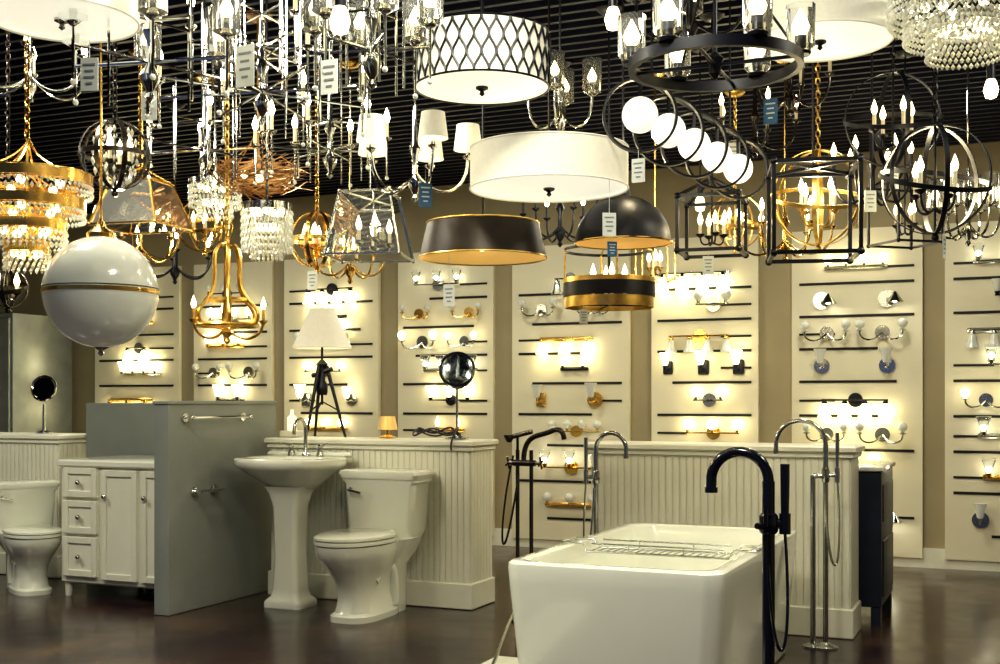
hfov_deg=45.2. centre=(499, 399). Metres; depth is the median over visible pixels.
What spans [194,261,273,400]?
board
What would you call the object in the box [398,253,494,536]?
board
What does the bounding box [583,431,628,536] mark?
faucet
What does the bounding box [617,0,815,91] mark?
ring chandelier
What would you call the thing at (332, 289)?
vanity light
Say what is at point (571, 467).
vanity light
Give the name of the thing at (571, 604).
freestanding bathtub
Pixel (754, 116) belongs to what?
bronze chandelier
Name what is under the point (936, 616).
floor
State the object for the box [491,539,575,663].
shower hose
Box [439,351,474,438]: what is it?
makeup mirror
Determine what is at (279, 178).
chandelier
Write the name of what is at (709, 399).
vanity light
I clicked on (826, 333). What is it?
wall sconce
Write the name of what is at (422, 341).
wall sconce
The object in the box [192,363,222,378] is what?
wall sconce
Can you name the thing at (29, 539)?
toilet
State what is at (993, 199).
chandelier
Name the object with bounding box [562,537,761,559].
caddy
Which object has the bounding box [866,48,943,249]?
pendant lamp
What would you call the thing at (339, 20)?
pendant light
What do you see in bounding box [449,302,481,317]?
wall sconce
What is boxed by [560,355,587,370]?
wall light
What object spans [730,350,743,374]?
wall sconce
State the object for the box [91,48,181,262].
brass chandelier
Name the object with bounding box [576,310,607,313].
wall sconce
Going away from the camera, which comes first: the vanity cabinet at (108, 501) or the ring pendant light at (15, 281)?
the ring pendant light at (15, 281)
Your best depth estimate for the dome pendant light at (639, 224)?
4.68 m
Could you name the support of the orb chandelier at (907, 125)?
hanging from the ceiling
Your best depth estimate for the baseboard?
8.57 m
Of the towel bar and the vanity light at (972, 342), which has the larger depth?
the vanity light at (972, 342)
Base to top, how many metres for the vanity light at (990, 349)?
0.194 m
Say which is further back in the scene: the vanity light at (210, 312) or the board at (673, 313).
the vanity light at (210, 312)
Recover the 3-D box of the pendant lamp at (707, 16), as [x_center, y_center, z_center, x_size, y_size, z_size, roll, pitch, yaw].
[0.989,-1.186,5.600,0.313,1.228,0.313,0,0,18]
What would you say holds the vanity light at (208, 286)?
attached to the board at (257, 277)
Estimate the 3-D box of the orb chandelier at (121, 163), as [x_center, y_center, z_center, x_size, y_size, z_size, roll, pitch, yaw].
[-1.524,-1.306,4.750,0.281,1.004,0.281,0,0,24]
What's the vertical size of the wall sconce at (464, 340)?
0.125 m
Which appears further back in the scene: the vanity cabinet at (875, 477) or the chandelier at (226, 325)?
the vanity cabinet at (875, 477)
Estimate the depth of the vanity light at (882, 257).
8.69 m
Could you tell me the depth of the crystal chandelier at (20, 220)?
4.33 m
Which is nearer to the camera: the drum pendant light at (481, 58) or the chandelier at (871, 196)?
the drum pendant light at (481, 58)
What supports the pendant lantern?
hanging from the ceiling
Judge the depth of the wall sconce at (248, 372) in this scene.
10.82 m
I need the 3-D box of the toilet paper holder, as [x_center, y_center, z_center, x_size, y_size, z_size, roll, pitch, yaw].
[-1.680,0.516,6.913,0.080,0.058,0.230,0,0,24]
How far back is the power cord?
6.99 m
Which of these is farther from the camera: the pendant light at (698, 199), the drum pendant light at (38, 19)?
the pendant light at (698, 199)
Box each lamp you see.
[292,308,352,436]
[378,416,397,437]
[674,10,748,274]
[765,63,864,265]
[813,292,836,308]
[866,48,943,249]
[878,290,903,307]
[893,511,901,522]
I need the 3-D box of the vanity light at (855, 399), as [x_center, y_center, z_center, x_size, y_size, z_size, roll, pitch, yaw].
[2.572,0.036,8.701,0.522,0.176,0.103,0,0,24]
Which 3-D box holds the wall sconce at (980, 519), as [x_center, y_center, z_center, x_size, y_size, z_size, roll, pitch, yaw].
[3.338,0.807,8.343,0.114,0.180,0.153,0,0,24]
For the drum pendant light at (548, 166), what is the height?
1.203 m
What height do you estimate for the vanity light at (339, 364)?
0.136 m
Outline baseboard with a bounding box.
[492,528,999,571]
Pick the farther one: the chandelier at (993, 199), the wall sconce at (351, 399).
the wall sconce at (351, 399)
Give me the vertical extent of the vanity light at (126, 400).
0.155 m
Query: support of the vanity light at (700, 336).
attached to the board at (673, 313)
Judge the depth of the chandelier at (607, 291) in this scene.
5.36 m
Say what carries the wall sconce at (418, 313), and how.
attached to the board at (476, 415)
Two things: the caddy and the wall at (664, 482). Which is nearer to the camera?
the caddy
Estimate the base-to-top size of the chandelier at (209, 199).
0.880 m
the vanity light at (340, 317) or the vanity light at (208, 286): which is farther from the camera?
the vanity light at (208, 286)
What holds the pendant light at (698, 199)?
hanging from the ceiling
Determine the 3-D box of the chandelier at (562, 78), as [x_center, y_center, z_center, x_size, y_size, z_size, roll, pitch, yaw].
[0.260,-1.468,5.200,0.284,0.663,0.284,0,0,-33]
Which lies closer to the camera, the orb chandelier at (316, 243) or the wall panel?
the orb chandelier at (316, 243)
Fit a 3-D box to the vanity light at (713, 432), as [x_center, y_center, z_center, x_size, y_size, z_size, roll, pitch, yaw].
[1.613,0.226,9.122,0.456,0.152,0.095,0,0,24]
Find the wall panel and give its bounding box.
[0,312,71,432]
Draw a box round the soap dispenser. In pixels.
[280,410,303,436]
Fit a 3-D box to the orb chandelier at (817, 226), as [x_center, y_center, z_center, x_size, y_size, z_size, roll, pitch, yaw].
[1.458,-1.247,5.500,0.441,1.133,0.440,0,0,24]
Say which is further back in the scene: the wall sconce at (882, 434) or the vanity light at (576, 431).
the vanity light at (576, 431)
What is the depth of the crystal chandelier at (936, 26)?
3.86 m
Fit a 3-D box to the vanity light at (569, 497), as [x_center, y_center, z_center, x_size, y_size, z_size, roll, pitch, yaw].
[0.557,0.798,9.581,0.456,0.116,0.093,0,0,24]
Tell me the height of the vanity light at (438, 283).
0.176 m
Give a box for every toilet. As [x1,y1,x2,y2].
[0,479,61,595]
[313,468,435,623]
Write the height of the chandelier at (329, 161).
0.878 m
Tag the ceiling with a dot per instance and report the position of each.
(57, 127)
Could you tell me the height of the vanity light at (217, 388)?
0.155 m
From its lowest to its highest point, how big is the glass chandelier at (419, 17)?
0.919 m
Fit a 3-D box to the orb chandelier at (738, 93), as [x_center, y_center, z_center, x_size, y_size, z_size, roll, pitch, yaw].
[1.371,-1.329,7.000,0.330,0.954,0.318,0,0,24]
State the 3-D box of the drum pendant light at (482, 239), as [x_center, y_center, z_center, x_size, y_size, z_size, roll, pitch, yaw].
[-0.070,-1.087,4.900,0.528,1.425,0.528,0,0,24]
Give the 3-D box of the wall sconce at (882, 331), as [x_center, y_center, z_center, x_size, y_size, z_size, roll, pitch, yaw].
[2.737,-0.505,8.610,0.363,0.155,0.139,0,0,24]
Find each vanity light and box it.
[107,398,152,402]
[118,361,160,374]
[123,343,148,360]
[203,333,244,347]
[205,284,238,295]
[206,307,251,320]
[212,385,244,400]
[293,331,350,344]
[302,361,342,376]
[303,283,355,303]
[305,418,346,429]
[337,314,346,328]
[410,268,461,290]
[420,355,477,371]
[426,387,471,405]
[536,336,592,354]
[538,450,590,474]
[542,492,590,507]
[548,420,600,436]
[551,272,575,294]
[656,270,729,292]
[665,329,731,352]
[682,420,741,439]
[691,387,724,406]
[693,289,730,311]
[818,393,891,416]
[823,253,887,269]
[965,327,999,347]
[971,242,999,263]
[976,416,999,438]
[981,458,999,479]
[983,344,999,364]
[991,278,999,295]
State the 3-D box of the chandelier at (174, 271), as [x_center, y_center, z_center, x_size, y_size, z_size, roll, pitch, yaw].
[-1.977,-1.251,7.300,0.514,1.099,0.499,0,0,24]
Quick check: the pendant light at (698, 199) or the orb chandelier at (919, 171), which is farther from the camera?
the pendant light at (698, 199)
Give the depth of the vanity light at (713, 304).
9.13 m
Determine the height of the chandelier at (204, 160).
0.858 m
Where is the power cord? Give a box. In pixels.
[412,427,461,450]
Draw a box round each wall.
[0,142,999,548]
[0,432,85,578]
[86,401,276,615]
[264,436,864,639]
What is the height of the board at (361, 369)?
2.380 m
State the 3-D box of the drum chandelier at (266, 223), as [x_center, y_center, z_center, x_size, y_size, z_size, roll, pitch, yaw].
[-0.971,-1.190,5.000,0.219,1.220,0.219,0,0,-21]
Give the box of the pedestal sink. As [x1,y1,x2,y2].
[234,451,352,609]
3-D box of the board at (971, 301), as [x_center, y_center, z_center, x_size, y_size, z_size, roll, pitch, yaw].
[3.595,-0.060,8.332,0.950,2.380,0.047,0,0,24]
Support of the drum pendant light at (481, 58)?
hanging from the ceiling
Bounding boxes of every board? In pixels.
[95,266,181,402]
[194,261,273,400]
[284,258,380,436]
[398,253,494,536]
[512,244,630,540]
[651,234,758,442]
[792,225,922,557]
[945,221,999,561]
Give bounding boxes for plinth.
[481,656,517,663]
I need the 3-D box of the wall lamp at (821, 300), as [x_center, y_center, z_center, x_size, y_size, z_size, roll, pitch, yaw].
[2.377,-0.730,8.757,0.125,0.126,0.233,0,0,-4]
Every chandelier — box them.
[0,36,88,102]
[0,36,93,273]
[58,0,240,118]
[77,41,151,196]
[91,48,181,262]
[137,102,212,283]
[141,0,370,146]
[144,0,265,186]
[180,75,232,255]
[187,47,241,220]
[189,7,267,344]
[208,10,312,199]
[240,0,293,261]
[266,18,391,186]
[292,91,335,289]
[301,0,443,101]
[310,59,384,283]
[356,99,480,206]
[519,60,598,246]
[527,0,601,130]
[563,3,654,323]
[602,0,768,199]
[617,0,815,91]
[626,0,741,38]
[708,90,763,253]
[717,87,800,158]
[734,61,835,259]
[757,61,834,123]
[771,62,863,248]
[831,52,913,211]
[843,0,943,188]
[878,3,993,258]
[886,0,999,70]
[926,29,999,246]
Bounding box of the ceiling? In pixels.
[0,0,999,213]
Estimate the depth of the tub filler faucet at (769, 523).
4.12 m
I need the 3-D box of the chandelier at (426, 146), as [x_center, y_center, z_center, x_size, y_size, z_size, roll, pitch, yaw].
[-0.344,-1.266,4.762,0.509,1.068,0.512,0,0,24]
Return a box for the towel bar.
[181,412,252,421]
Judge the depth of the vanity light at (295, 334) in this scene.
10.54 m
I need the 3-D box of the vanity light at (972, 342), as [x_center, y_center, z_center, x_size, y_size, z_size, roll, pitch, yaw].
[3.495,-0.437,8.298,0.522,0.140,0.101,0,0,24]
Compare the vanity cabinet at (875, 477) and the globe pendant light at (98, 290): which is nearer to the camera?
the globe pendant light at (98, 290)
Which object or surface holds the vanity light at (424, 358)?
attached to the board at (476, 415)
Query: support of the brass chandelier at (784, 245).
hanging from the ceiling
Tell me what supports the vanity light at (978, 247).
attached to the board at (971, 301)
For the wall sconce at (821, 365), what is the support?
attached to the board at (853, 360)
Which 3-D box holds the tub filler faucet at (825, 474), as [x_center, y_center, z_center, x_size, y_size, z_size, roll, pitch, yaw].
[1.494,0.645,5.839,0.317,1.110,0.120,0,0,24]
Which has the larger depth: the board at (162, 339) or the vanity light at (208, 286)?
the board at (162, 339)
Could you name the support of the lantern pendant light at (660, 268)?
hanging from the ceiling
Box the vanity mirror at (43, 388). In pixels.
[30,375,56,432]
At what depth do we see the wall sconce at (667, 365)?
9.26 m
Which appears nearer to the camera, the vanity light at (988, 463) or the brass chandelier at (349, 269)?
the brass chandelier at (349, 269)
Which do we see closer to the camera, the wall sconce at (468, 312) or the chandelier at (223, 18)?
the chandelier at (223, 18)
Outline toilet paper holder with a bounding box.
[190,485,223,495]
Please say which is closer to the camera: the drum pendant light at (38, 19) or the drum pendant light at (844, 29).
the drum pendant light at (38, 19)
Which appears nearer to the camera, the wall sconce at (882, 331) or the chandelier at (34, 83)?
the chandelier at (34, 83)
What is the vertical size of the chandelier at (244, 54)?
0.845 m
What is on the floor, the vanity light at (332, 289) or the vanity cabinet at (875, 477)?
the vanity cabinet at (875, 477)
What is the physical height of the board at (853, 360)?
2.380 m
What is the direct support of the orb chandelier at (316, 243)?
hanging from the ceiling
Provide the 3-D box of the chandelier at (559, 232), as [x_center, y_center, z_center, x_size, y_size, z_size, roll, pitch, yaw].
[0.320,-1.307,6.400,0.436,0.987,0.423,0,0,24]
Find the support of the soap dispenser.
on the wall at (664, 482)
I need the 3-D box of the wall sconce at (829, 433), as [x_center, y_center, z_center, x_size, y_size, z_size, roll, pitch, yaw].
[2.381,0.236,8.772,0.329,0.140,0.126,0,0,24]
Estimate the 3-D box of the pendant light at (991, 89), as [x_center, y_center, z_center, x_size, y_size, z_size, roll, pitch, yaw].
[1.882,-1.477,4.600,0.120,0.647,0.120,0,0,24]
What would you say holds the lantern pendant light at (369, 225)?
hanging from the ceiling
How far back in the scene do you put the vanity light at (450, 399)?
10.00 m
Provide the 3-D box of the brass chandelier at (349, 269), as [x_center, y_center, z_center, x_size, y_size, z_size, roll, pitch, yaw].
[-0.789,-1.208,6.409,0.422,1.184,0.417,0,0,24]
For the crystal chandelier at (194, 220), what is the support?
hanging from the ceiling
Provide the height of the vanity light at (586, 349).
0.140 m
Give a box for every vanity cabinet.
[57,454,153,595]
[859,460,895,626]
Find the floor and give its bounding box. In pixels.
[0,545,999,663]
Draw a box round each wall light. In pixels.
[435,416,464,431]
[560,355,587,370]
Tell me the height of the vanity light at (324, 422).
0.104 m
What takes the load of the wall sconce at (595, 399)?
attached to the board at (609, 363)
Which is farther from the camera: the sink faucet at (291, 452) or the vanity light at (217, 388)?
the vanity light at (217, 388)
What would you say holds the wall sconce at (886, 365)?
attached to the board at (853, 360)
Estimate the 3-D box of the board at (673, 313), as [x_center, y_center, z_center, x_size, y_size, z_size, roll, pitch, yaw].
[1.569,-0.060,9.213,0.830,2.380,0.047,0,0,24]
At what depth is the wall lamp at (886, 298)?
8.63 m
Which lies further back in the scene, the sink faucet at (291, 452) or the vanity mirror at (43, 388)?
the vanity mirror at (43, 388)
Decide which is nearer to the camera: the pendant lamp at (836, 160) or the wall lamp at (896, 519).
the pendant lamp at (836, 160)
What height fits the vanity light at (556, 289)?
0.176 m
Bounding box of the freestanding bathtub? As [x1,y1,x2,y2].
[508,523,796,663]
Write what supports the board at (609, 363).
attached to the wall at (775, 280)
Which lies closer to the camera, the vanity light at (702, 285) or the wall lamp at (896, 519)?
the wall lamp at (896, 519)
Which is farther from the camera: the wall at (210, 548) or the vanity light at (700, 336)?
the vanity light at (700, 336)
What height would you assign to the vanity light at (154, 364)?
0.125 m
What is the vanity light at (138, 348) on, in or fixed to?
attached to the board at (162, 339)
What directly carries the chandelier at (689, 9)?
hanging from the ceiling
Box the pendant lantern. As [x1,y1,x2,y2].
[87,64,194,235]
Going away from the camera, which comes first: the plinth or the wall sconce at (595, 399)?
the plinth
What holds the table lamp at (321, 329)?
on the wall at (664, 482)
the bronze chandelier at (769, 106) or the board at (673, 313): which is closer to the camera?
the bronze chandelier at (769, 106)
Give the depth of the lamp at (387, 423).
7.22 m
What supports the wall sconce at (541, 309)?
attached to the board at (609, 363)
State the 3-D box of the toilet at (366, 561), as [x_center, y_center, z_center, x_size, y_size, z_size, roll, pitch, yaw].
[-0.748,0.799,6.656,0.519,0.802,0.764,0,0,24]
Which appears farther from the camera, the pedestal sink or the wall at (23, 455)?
the wall at (23, 455)
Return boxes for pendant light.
[0,0,140,42]
[0,30,28,313]
[40,43,159,355]
[322,89,415,263]
[330,0,349,34]
[413,0,550,105]
[418,0,547,305]
[469,0,628,235]
[574,0,671,256]
[605,0,619,30]
[635,73,675,282]
[691,48,710,211]
[771,0,893,62]
[983,0,998,98]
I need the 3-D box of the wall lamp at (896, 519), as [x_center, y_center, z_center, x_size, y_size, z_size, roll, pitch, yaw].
[2.798,0.840,8.581,0.113,0.114,0.211,0,0,-4]
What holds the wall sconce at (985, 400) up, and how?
attached to the board at (971, 301)
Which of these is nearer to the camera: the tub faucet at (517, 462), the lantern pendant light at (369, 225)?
the lantern pendant light at (369, 225)
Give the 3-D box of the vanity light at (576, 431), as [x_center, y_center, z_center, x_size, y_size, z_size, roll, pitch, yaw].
[0.596,0.229,9.570,0.450,0.136,0.085,0,0,24]
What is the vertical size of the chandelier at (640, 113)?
1.024 m
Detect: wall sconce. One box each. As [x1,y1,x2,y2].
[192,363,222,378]
[225,362,259,378]
[294,384,310,406]
[342,387,356,405]
[398,330,436,348]
[399,304,430,319]
[444,331,476,346]
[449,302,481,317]
[518,298,556,316]
[531,385,545,406]
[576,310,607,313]
[584,383,602,407]
[660,353,672,373]
[694,350,708,374]
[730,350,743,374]
[800,319,850,341]
[802,423,847,441]
[813,348,829,373]
[855,318,907,340]
[855,422,907,443]
[879,347,895,372]
[960,388,999,407]
[972,503,988,527]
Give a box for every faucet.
[282,417,327,455]
[501,427,566,622]
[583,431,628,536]
[705,447,790,663]
[773,418,839,650]
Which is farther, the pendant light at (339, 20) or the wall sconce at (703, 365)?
the wall sconce at (703, 365)
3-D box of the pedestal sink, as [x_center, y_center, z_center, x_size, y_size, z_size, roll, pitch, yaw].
[-1.221,0.755,6.997,0.624,0.890,0.490,0,0,24]
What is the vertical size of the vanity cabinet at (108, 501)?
0.839 m
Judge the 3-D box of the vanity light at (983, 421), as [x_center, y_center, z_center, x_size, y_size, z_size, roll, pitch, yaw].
[3.557,0.191,8.265,0.525,0.155,0.112,0,0,24]
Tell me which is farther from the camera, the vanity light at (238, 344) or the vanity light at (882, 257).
the vanity light at (238, 344)
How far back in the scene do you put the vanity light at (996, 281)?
8.30 m
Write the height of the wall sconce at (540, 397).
0.180 m
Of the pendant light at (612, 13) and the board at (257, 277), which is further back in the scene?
the board at (257, 277)
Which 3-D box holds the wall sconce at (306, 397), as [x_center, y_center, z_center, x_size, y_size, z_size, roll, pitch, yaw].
[-1.740,-0.037,10.543,0.105,0.200,0.169,0,0,24]
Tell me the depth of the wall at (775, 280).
9.43 m
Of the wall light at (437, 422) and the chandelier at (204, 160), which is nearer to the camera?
the chandelier at (204, 160)

